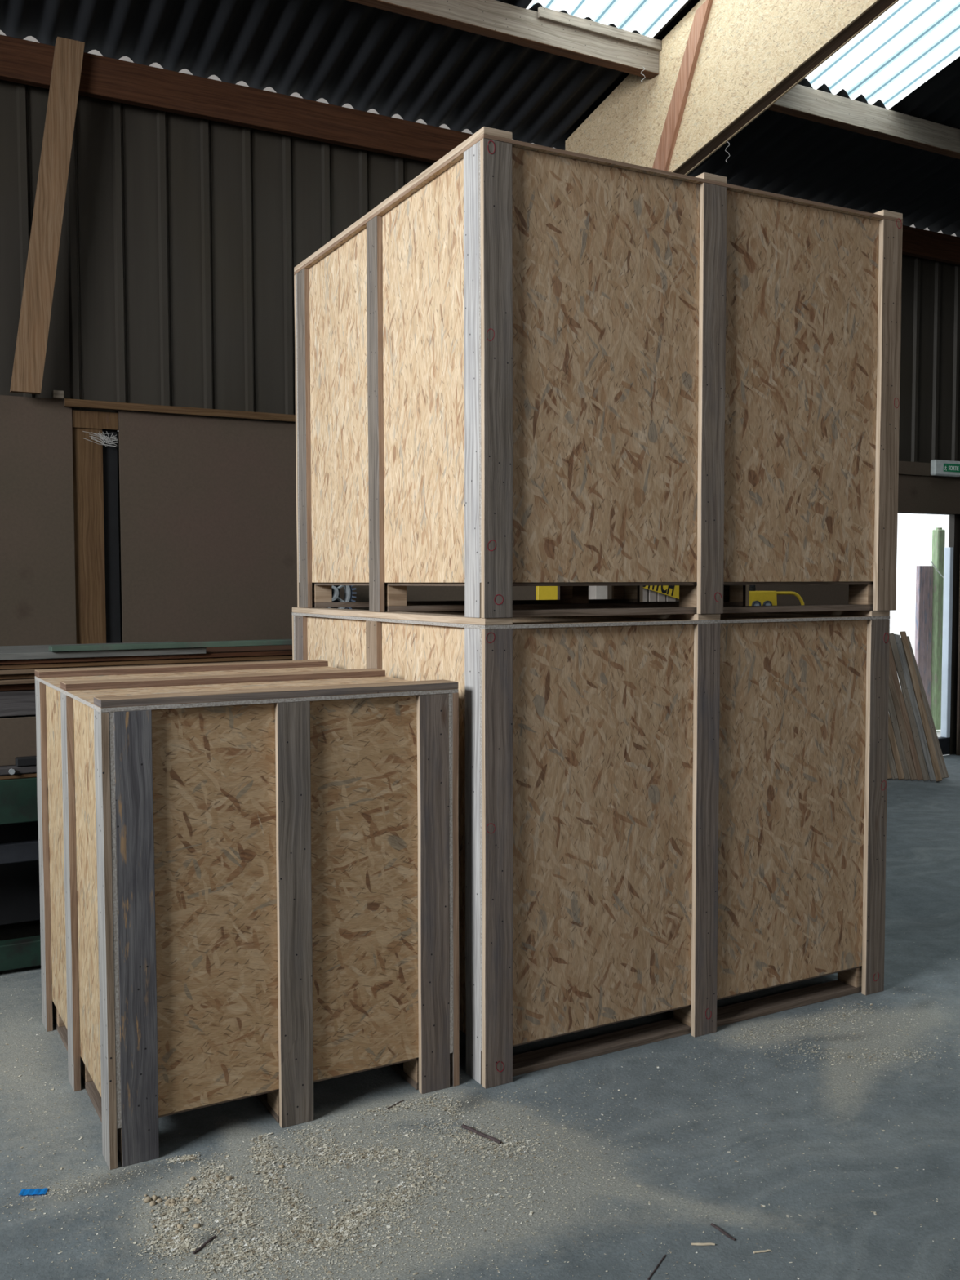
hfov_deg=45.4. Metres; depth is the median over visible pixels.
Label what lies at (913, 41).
skylight
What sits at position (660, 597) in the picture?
box
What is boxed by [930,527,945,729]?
post
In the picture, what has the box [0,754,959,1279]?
floor
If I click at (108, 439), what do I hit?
cobweb
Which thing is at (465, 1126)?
scrap
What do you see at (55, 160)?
brace
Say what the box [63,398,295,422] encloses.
rail
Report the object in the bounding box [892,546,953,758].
door frame
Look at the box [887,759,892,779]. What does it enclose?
board
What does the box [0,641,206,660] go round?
plank
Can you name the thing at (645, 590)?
box
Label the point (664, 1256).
scrap
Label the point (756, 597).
machine
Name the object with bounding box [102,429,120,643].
liner
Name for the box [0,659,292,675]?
sheet
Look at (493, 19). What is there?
roof purlin
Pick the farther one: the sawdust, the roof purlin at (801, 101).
the roof purlin at (801, 101)
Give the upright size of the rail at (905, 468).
0.113 m
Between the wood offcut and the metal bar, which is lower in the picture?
the metal bar
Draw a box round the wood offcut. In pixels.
[52,390,64,399]
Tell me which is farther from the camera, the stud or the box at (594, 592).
the box at (594, 592)
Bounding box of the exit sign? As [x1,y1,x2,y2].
[930,459,959,476]
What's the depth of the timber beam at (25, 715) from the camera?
4.78 m
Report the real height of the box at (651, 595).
0.249 m
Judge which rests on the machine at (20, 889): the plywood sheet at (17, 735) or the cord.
the plywood sheet at (17, 735)
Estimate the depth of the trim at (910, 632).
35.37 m
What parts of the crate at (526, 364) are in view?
osb panel, osb panel, board, board, lid, osb panel, board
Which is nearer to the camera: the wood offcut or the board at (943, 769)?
the wood offcut
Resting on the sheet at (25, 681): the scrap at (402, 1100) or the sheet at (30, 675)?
the sheet at (30, 675)
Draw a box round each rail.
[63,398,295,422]
[898,461,959,478]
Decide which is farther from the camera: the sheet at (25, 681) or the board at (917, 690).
the board at (917, 690)
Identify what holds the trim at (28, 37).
attached to the wall
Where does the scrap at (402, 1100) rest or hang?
on the floor
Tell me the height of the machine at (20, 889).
0.980 m
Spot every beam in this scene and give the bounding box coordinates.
[0,34,959,265]
[0,683,35,690]
[0,689,35,716]
[0,715,35,718]
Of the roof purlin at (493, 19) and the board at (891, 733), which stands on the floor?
the board at (891, 733)
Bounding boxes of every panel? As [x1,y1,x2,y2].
[0,395,76,645]
[118,410,848,645]
[955,573,959,755]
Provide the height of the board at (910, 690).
1.160 m
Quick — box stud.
[71,409,118,644]
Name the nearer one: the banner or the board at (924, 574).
the banner
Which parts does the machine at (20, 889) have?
bed plate, foot rail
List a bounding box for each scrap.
[192,1235,216,1253]
[386,1099,403,1110]
[461,1124,502,1144]
[647,1254,666,1279]
[690,1242,715,1245]
[711,1222,735,1240]
[753,1248,770,1253]
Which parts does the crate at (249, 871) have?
osb panel, board, lid, board, osb panel, board, osb panel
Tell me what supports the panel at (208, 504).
attached to the wall
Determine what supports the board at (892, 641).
on the floor
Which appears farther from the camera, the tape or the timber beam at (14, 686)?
the timber beam at (14, 686)
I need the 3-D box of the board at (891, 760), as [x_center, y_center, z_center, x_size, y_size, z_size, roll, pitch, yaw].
[3.240,0.519,9.352,0.054,1.189,0.443,-2,3,-26]
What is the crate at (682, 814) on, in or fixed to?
on the floor
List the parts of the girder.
web panel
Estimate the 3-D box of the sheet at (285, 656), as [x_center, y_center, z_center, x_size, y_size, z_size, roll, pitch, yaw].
[-2.318,0.105,4.791,3.200,0.018,0.592,-2,3,-29]
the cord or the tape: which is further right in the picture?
the cord
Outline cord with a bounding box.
[930,560,943,577]
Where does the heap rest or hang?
on the sawdust
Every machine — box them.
[0,755,40,971]
[322,585,356,608]
[749,585,804,605]
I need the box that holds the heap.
[143,1164,284,1233]
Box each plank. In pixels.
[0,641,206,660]
[0,644,292,664]
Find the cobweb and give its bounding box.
[82,431,117,447]
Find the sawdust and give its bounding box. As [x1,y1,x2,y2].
[0,926,959,1279]
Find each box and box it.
[588,586,607,599]
[643,587,647,601]
[647,589,656,601]
[656,591,665,601]
[665,595,675,601]
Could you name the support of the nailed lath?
attached to the roof purlin at (493, 19)
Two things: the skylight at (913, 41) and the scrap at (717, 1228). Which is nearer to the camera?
the scrap at (717, 1228)
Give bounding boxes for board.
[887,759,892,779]
[888,643,923,781]
[888,663,916,780]
[888,688,910,780]
[888,711,904,779]
[888,737,897,779]
[889,632,929,781]
[893,633,935,781]
[899,631,942,782]
[900,635,948,778]
[915,565,933,709]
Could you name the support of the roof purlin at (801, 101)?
attached to the ceiling
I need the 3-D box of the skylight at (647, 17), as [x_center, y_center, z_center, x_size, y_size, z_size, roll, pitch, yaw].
[1.426,-4.023,5.501,0.882,0.792,3.200,-2,3,-29]
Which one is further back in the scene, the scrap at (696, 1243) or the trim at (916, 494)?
the trim at (916, 494)
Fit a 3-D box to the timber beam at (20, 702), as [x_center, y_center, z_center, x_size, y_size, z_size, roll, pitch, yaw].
[-2.327,0.254,4.869,3.450,0.105,0.660,-2,3,-29]
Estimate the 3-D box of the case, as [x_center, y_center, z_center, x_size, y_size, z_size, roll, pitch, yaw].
[0.446,-0.379,7.675,0.155,0.269,0.030,-2,3,-29]
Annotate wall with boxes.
[0,80,959,755]
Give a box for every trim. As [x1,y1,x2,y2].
[0,30,956,236]
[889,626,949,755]
[897,474,959,514]
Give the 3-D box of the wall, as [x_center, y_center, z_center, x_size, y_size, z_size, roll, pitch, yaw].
[0.267,-1.122,8.225,21.000,4.600,0.088,-2,3,-29]
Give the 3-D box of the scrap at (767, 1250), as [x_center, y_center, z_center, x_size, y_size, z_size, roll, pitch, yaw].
[0.673,1.458,2.740,0.044,0.004,0.006,-1,3,-13]
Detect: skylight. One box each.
[526,0,687,37]
[804,0,959,109]
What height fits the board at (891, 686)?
1.189 m
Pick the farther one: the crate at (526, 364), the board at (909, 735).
the board at (909, 735)
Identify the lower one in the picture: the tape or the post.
the tape
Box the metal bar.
[48,639,292,652]
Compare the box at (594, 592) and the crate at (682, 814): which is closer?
the crate at (682, 814)
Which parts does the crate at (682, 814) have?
osb panel, osb panel, lid, osb panel, board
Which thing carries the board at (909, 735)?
on the floor
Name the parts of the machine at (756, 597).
casing, handle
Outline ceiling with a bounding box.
[0,0,959,236]
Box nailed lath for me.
[537,6,661,51]
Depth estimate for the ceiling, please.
7.28 m
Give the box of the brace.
[9,36,84,394]
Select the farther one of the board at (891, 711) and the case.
the board at (891, 711)
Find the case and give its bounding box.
[536,586,557,599]
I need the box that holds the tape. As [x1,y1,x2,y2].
[18,1187,48,1195]
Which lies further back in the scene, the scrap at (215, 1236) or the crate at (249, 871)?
the crate at (249, 871)
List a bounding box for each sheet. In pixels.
[0,654,292,669]
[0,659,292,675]
[0,673,35,679]
[0,678,35,684]
[0,716,36,766]
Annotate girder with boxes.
[565,0,899,175]
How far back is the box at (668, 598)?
8.23 m
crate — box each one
[34,659,459,1169]
[292,607,889,1088]
[293,126,902,617]
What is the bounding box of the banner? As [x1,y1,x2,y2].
[643,585,679,599]
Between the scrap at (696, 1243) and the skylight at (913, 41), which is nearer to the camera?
the scrap at (696, 1243)
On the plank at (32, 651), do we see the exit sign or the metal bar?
the metal bar
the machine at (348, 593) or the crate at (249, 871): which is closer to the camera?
the crate at (249, 871)
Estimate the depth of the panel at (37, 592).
6.60 m
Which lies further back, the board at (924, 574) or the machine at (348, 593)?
the board at (924, 574)
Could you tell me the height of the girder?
2.621 m
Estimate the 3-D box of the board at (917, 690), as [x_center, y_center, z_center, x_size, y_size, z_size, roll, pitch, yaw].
[3.551,0.527,9.255,0.053,1.183,0.448,-2,3,-26]
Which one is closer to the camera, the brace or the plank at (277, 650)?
the plank at (277, 650)
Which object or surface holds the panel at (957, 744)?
attached to the wall
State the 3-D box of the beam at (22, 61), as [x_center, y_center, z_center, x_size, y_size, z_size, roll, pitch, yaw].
[0.328,-3.314,7.994,20.900,0.222,0.060,-2,3,-29]
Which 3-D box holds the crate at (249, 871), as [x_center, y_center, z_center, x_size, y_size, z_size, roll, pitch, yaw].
[-0.830,0.761,3.882,1.082,1.286,1.204,-2,3,-29]
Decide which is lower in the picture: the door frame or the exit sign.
the door frame

